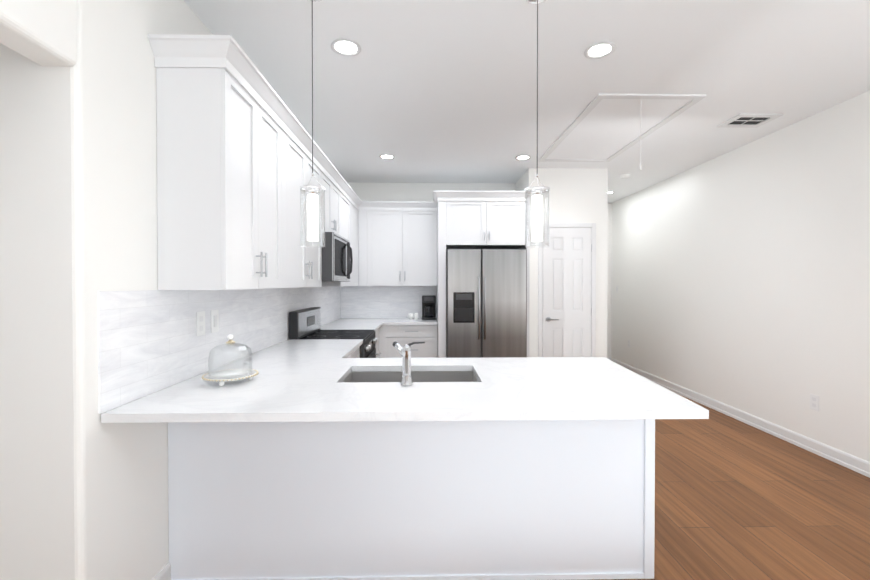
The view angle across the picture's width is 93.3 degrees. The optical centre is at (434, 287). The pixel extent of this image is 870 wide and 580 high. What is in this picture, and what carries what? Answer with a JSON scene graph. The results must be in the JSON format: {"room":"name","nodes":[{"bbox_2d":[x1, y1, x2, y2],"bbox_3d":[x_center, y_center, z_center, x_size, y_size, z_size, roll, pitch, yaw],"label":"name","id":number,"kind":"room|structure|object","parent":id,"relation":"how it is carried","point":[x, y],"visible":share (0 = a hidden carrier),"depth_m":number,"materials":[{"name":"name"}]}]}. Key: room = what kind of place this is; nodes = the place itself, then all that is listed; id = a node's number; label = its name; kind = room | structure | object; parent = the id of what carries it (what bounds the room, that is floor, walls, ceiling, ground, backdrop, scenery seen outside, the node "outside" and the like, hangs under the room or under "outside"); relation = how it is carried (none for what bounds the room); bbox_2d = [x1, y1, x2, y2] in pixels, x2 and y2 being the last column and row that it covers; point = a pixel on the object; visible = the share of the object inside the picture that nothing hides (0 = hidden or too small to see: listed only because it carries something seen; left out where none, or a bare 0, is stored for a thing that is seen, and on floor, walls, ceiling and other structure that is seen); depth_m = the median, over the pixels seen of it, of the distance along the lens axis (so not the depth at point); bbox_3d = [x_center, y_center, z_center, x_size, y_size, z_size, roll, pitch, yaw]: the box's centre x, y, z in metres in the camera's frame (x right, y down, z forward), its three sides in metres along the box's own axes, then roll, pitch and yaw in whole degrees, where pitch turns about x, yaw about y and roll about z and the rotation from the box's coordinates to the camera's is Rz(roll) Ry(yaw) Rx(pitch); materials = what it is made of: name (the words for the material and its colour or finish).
{"room":"kitchen","nodes":[
{"label":"kitchen","id":0,"kind":"room"},
{"bbox_2d":[0,43,74,579],"bbox_3d":[-1.959,-0.017,1.455,1.428,2.780,0.120,0,1,-1],"label":"wall","id":1,"kind":"structure","parent":0,"point":[37,527],"depth_m":1.41,"materials":[{"name":"white paint"}]},
{"bbox_2d":[0,0,337,579],"bbox_3d":[-1.285,-0.017,1.543,0.120,2.780,8.470,0,1,-1],"label":"wall","id":2,"kind":"structure","parent":0,"point":[121,499],"depth_m":1.55,"materials":[{"name":"white paint"}]},
{"bbox_2d":[152,562,171,579],"bbox_3d":[-1.943,1.320,1.637,1.467,0.104,0.490,0,1,-1],"label":"baseboard","id":3,"kind":"structure","parent":2,"relation":"attached to","point":[164,572],"depth_m":1.86,"materials":[{"name":"white paint"}]},
{"bbox_2d":[98,286,340,413],"bbox_3d":[-1.261,0.214,3.576,0.008,0.444,4.170,0,1,-1],"label":"backsplash","id":4,"kind":"structure","parent":2,"relation":"attached to","point":[150,341],"depth_m":1.95,"materials":[{"name":"stone"}]},
{"bbox_2d":[196,311,204,335],"bbox_3d":[-1.225,0.187,2.152,0.005,0.125,0.080,0,1,-1],"label":"outlet","id":5,"kind":"object","parent":4,"relation":"attached to","point":[200,323],"visible":1,"depth_m":2.14,"materials":[{"name":"white plastic"}]},
{"bbox_2d":[211,310,218,332],"bbox_3d":[-1.226,0.185,2.292,0.008,0.125,0.080,0,1,-1],"label":"light switch","id":6,"kind":"object","parent":4,"relation":"attached to","point":[214,320],"visible":1,"depth_m":2.29,"materials":[{"name":"white plastic"}]},
{"bbox_2d":[154,58,290,289],"bbox_3d":[-1.087,-0.494,2.213,0.298,1.000,0.791,0,1,-1],"label":"upper cabinet","id":7,"kind":"object","parent":2,"relation":"attached to","point":[234,154],"depth_m":1.82,"materials":[{"name":"white paint"}]},
{"bbox_2d":[291,134,326,287],"bbox_3d":[-1.103,-0.502,3.038,0.298,1.000,1.020,0,1,-1],"label":"upper cabinet","id":8,"kind":"object","parent":2,"relation":"attached to","point":[306,262],"depth_m":2.99,"materials":[{"name":"white paint"}]},
{"bbox_2d":[327,174,342,236],"bbox_3d":[-1.119,-0.748,3.865,0.298,0.524,0.759,0,1,-1],"label":"upper cabinet","id":9,"kind":"object","parent":2,"relation":"attached to","point":[334,191],"depth_m":3.98,"materials":[{"name":"white paint"}]},
{"bbox_2d":[322,232,352,281],"bbox_3d":[-1.037,-0.270,3.871,0.459,0.420,0.756,0,1,-1],"label":"microwave","id":10,"kind":"object","parent":9,"relation":"attached to","point":[337,260],"visible":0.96,"depth_m":3.60,"materials":[{"name":"grey metal"}]},
{"bbox_2d":[327,190,350,286],"bbox_3d":[-1.132,-0.517,4.498,0.298,1.000,0.621,0,1,-1],"label":"upper cabinet","id":11,"kind":"object","parent":2,"relation":"attached to","point":[346,201],"depth_m":4.57,"materials":[{"name":"white paint"}]},
{"bbox_2d":[351,202,358,285],"bbox_3d":[-1.143,-0.522,5.052,0.298,1.000,0.607,0,1,-1],"label":"upper cabinet","id":12,"kind":"object","parent":2,"relation":"attached to","point":[354,209],"depth_m":5.15,"materials":[{"name":"white paint"}]},
{"bbox_2d":[348,183,514,251],"bbox_3d":[-0.097,-0.059,5.742,2.422,2.780,0.120,0,1,-1],"label":"wall","id":13,"kind":"structure","parent":0,"point":[394,191],"depth_m":5.67,"materials":[{"name":"white paint"}]},
{"bbox_2d":[341,286,436,317],"bbox_3d":[-0.638,0.194,5.670,1.320,0.444,0.008,0,1,-1],"label":"backsplash","id":14,"kind":"structure","parent":13,"relation":"attached to","point":[380,301],"depth_m":5.67,"materials":[{"name":"stone"}]},
{"bbox_2d":[359,206,436,285],"bbox_3d":[-0.499,-0.527,5.519,1.048,1.000,0.298,0,1,-1],"label":"upper cabinet","id":15,"kind":"object","parent":13,"relation":"attached to","point":[397,247],"depth_m":5.38,"materials":[{"name":"white paint"}]},
{"bbox_2d":[184,0,869,202],"bbox_3d":[0.228,-1.464,2.174,6.070,0.100,9.940,0,1,-1],"label":"ceiling","id":16,"kind":"structure","parent":0,"point":[433,91],"depth_m":2.69,"materials":[{"name":"white paint"}]},
{"bbox_2d":[300,0,325,247],"bbox_3d":[-0.583,-0.804,1.954,0.124,1.215,0.124,0,1,-1],"label":"pendant light","id":17,"kind":"object","parent":16,"relation":"hanging from","point":[312,212],"visible":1,"depth_m":1.94,"materials":[{"name":"glass"}]},
{"bbox_2d":[331,39,360,55],"bbox_3d":[-0.522,-1.410,2.410,0.176,0.012,0.176,0,1,-1],"label":"recessed light","id":18,"kind":"object","parent":16,"relation":"in","point":[345,47],"visible":1,"depth_m":2.41,"materials":[{"name":"white paint"}]},
{"bbox_2d":[379,154,394,159],"bbox_3d":[-0.523,-1.431,4.480,0.176,0.012,0.176,0,1,-1],"label":"recessed light","id":19,"kind":"object","parent":16,"relation":"in","point":[386,156],"visible":0.98,"depth_m":4.47,"materials":[{"name":"white paint"}]},
{"bbox_2d":[515,155,530,159],"bbox_3d":[0.967,-1.431,4.510,0.176,0.012,0.176,0,1,-1],"label":"recessed light","id":20,"kind":"object","parent":16,"relation":"in","point":[523,157],"visible":0.96,"depth_m":4.51,"materials":[{"name":"white paint"}]},
{"bbox_2d":[524,0,549,247],"bbox_3d":[0.492,-0.804,1.976,0.124,1.215,0.124,0,1,-1],"label":"pendant light","id":21,"kind":"object","parent":16,"relation":"hanging from","point":[536,222],"visible":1,"depth_m":1.96,"materials":[{"name":"glass"}]},
{"bbox_2d":[584,42,615,58],"bbox_3d":[0.978,-1.410,2.439,0.176,0.012,0.176,0,1,-1],"label":"recessed light","id":22,"kind":"object","parent":16,"relation":"in","point":[599,50],"visible":0.96,"depth_m":2.44,"materials":[{"name":"white paint"}]},
{"bbox_2d":[538,93,706,161],"bbox_3d":[1.580,-1.423,3.827,0.800,0.014,1.630,0,1,-1],"label":"attic hatch","id":23,"kind":"object","parent":16,"relation":"attached to","point":[603,127],"visible":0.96,"depth_m":3.57,"materials":[{"name":"white paint"}]},
{"bbox_2d":[640,138,641,169],"bbox_3d":[1.555,-1.158,3.104,0.014,0.530,0.013,0,1,-1],"label":"pull cord","id":24,"kind":"object","parent":23,"relation":"hanging from","point":[640,156],"visible":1,"depth_m":3.10,"materials":[{"name":"white plastic"}]},
{"bbox_2d":[620,174,630,178],"bbox_3d":[2.442,-1.427,5.269,0.124,0.035,0.124,0,1,-1],"label":"smoke detector","id":25,"kind":"object","parent":16,"relation":"attached to","point":[625,176],"visible":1,"depth_m":5.24,"materials":[{"name":"white plastic"}]},
{"bbox_2d":[717,113,782,127],"bbox_3d":[2.667,-1.421,3.493,0.360,0.012,0.270,0,1,-1],"label":"ceiling vent","id":26,"kind":"object","parent":16,"relation":"in","point":[748,120],"visible":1,"depth_m":3.49,"materials":[{"name":"white metal"}]},
{"bbox_2d":[515,168,607,357],"bbox_3d":[1.588,-0.061,6.016,0.958,2.780,2.100,0,1,-1],"label":"wall","id":27,"kind":"structure","parent":0,"point":[578,195],"depth_m":4.96,"materials":[{"name":"white paint"}]},
{"bbox_2d":[542,228,591,356],"bbox_3d":[1.594,0.301,4.931,0.588,2.053,0.072,0,1,-1],"label":"pantry door","id":28,"kind":"structure","parent":27,"relation":"in","point":[567,254],"depth_m":4.95,"materials":[{"name":"white paint"}]},
{"bbox_2d":[538,223,595,356],"bbox_3d":[1.593,0.279,4.960,0.700,2.120,0.018,0,1,-1],"label":"door frame","id":29,"kind":"structure","parent":27,"relation":"attached to","point":[593,293],"depth_m":4.95,"materials":[{"name":"white paint"}]},
{"bbox_2d":[607,203,611,357],"bbox_3d":[2.066,-0.073,7.135,1.958,2.780,0.120,0,1,-1],"label":"wall","id":30,"kind":"structure","parent":0,"point":[609,280],"depth_m":7.09,"materials":[{"name":"white paint"}]},
{"bbox_2d":[588,391,869,579],"bbox_3d":[0.228,1.416,2.203,6.070,0.100,9.940,0,1,-1],"label":"floor","id":31,"kind":"structure","parent":0,"point":[735,499],"depth_m":2.54,"materials":[{"name":"brown wood"}]},
{"bbox_2d":[168,421,343,579],"bbox_3d":[-0.878,0.925,2.263,0.718,0.880,0.634,0,1,-1],"label":"peninsula base panel","id":32,"kind":"object","parent":31,"relation":"on","point":[247,500],"depth_m":1.90,"materials":[{"name":"white paint"}]},
{"bbox_2d":[190,363,352,378],"bbox_3d":[-0.852,0.468,2.162,0.750,0.033,0.360,0,1,-1],"label":"countertop","id":33,"kind":"structure","parent":32,"relation":"on","point":[266,370],"depth_m":2.24,"materials":[{"name":"stone"}]},
{"bbox_2d":[201,334,258,385],"bbox_3d":[-0.988,0.338,1.988,0.248,0.228,0.247,0,1,-1],"label":"cloche","id":34,"kind":"object","parent":33,"relation":"on","point":[222,377],"visible":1,"depth_m":1.98,"materials":[{"name":"clear glass"}]},
{"bbox_2d":[289,307,380,357],"bbox_3d":[-0.898,0.774,3.884,0.706,1.150,0.756,0,1,-1],"label":"range","id":35,"kind":"object","parent":31,"relation":"on","point":[305,323],"visible":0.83,"depth_m":3.77,"materials":[{"name":"grey metal"}]},
{"bbox_2d":[348,347,359,357],"bbox_3d":[-0.925,0.917,3.047,0.654,0.881,0.911,0,1,-1],"label":"peninsula base panel","id":36,"kind":"object","parent":31,"relation":"on","point":[355,353],"visible":0.04,"depth_m":3.36,"materials":[{"name":"white paint"}]},
{"bbox_2d":[250,339,362,354],"bbox_3d":[-0.925,0.459,3.054,0.640,0.033,0.888,0,1,-1],"label":"countertop","id":37,"kind":"structure","parent":36,"relation":"on","point":[289,346],"depth_m":3.05,"materials":[{"name":"stone"}]},
{"bbox_2d":[375,329,378,356],"bbox_3d":[-0.972,0.903,4.495,0.618,0.880,0.458,0,1,-1],"label":"peninsula base panel","id":38,"kind":"object","parent":31,"relation":"on","point":[377,332],"depth_m":4.94,"materials":[{"name":"white paint"}]},
{"bbox_2d":[328,420,487,578],"bbox_3d":[-0.129,1.055,2.279,0.780,0.620,0.634,0,1,-1],"label":"peninsula base panel","id":39,"kind":"object","parent":31,"relation":"on","point":[467,500],"depth_m":1.92,"materials":[{"name":"white paint"}]},
{"bbox_2d":[387,325,437,357],"bbox_3d":[-0.336,0.894,5.376,0.724,0.880,0.618,0,1,-1],"label":"peninsula base panel","id":40,"kind":"object","parent":31,"relation":"on","point":[403,334],"depth_m":5.07,"materials":[{"name":"white paint"}]},
{"bbox_2d":[320,318,437,331],"bbox_3d":[-0.625,0.440,4.968,1.316,0.033,1.398,0,1,-1],"label":"countertop","id":41,"kind":"structure","parent":40,"relation":"on","point":[375,324],"depth_m":5.04,"materials":[{"name":"stone"}]},
{"bbox_2d":[408,313,412,319],"bbox_3d":[-0.322,0.378,5.452,0.064,0.080,0.064,0,1,-1],"label":"mug","id":42,"kind":"object","parent":41,"relation":"on","point":[410,315],"visible":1,"depth_m":5.43,"materials":[{"name":"white ceramic"}]},
{"bbox_2d":[422,295,435,319],"bbox_3d":[-0.082,0.258,5.445,0.180,0.320,0.222,0,1,-1],"label":"coffee maker","id":43,"kind":"object","parent":41,"relation":"on","point":[428,307],"visible":1,"depth_m":5.35,"materials":[{"name":"black plastic"}]},
{"bbox_2d":[433,190,529,357],"bbox_3d":[0.549,0.094,5.268,1.145,2.484,0.853,0,1,-1],"label":"surround","id":44,"kind":"object","parent":31,"relation":"on","point":[480,219],"visible":0.83,"depth_m":4.89,"materials":[{"name":"white paint"}]},
{"bbox_2d":[446,249,526,357],"bbox_3d":[0.606,0.436,5.214,0.938,1.800,0.873,0,1,-1],"label":"refrigerator","id":45,"kind":"object","parent":31,"relation":"on","point":[486,303],"visible":0.77,"depth_m":4.83,"materials":[{"name":"grey metal"}]},
{"bbox_2d":[480,419,651,578],"bbox_3d":[0.643,0.925,2.292,0.764,0.880,0.637,0,1,-1],"label":"peninsula base panel","id":46,"kind":"object","parent":31,"relation":"on","point":[568,499],"depth_m":1.93,"materials":[{"name":"white paint"}]},
{"bbox_2d":[101,355,708,422],"bbox_3d":[-0.060,0.469,2.072,2.330,0.033,1.110,0,1,-1],"label":"countertop","id":47,"kind":"structure","parent":46,"relation":"on","point":[297,380],"depth_m":1.72,"materials":[{"name":"stone"}]},
{"bbox_2d":[392,341,424,385],"bbox_3d":[-0.127,0.352,1.955,0.159,0.202,0.129,0,1,-1],"label":"faucet","id":48,"kind":"object","parent":47,"relation":"on","point":[404,351],"visible":1,"depth_m":1.90,"materials":[{"name":"silver metal"}]},
{"bbox_2d":[343,371,477,381],"bbox_3d":[-0.127,0.594,2.177,0.744,0.215,0.432,0,1,-1],"label":"sink","id":49,"kind":"object","parent":47,"relation":"in","point":[422,376],"visible":0.04,"depth_m":2.38,"materials":[{"name":"silver metal"}]},
{"bbox_2d":[611,90,869,461],"bbox_3d":[3.202,-0.024,2.247,0.120,2.780,9.940,0,1,-1],"label":"wall","id":50,"kind":"structure","parent":0,"point":[740,277],"depth_m":3.85,"materials":[{"name":"white paint"}]},
{"bbox_2d":[611,358,869,477],"bbox_3d":[3.134,1.314,2.259,0.017,0.104,9.700,0,1,-1],"label":"baseboard","id":51,"kind":"structure","parent":50,"relation":"attached to","point":[849,461],"depth_m":3.79,"materials":[{"name":"white paint"}]},
{"bbox_2d":[810,394,818,410],"bbox_3d":[3.117,0.940,3.375,0.005,0.125,0.080,0,1,-1],"label":"electrical outlet","id":52,"kind":"object","parent":50,"relation":"attached to","point":[814,402],"visible":1,"depth_m":3.37,"materials":[{"name":"white plastic"}]}
]}

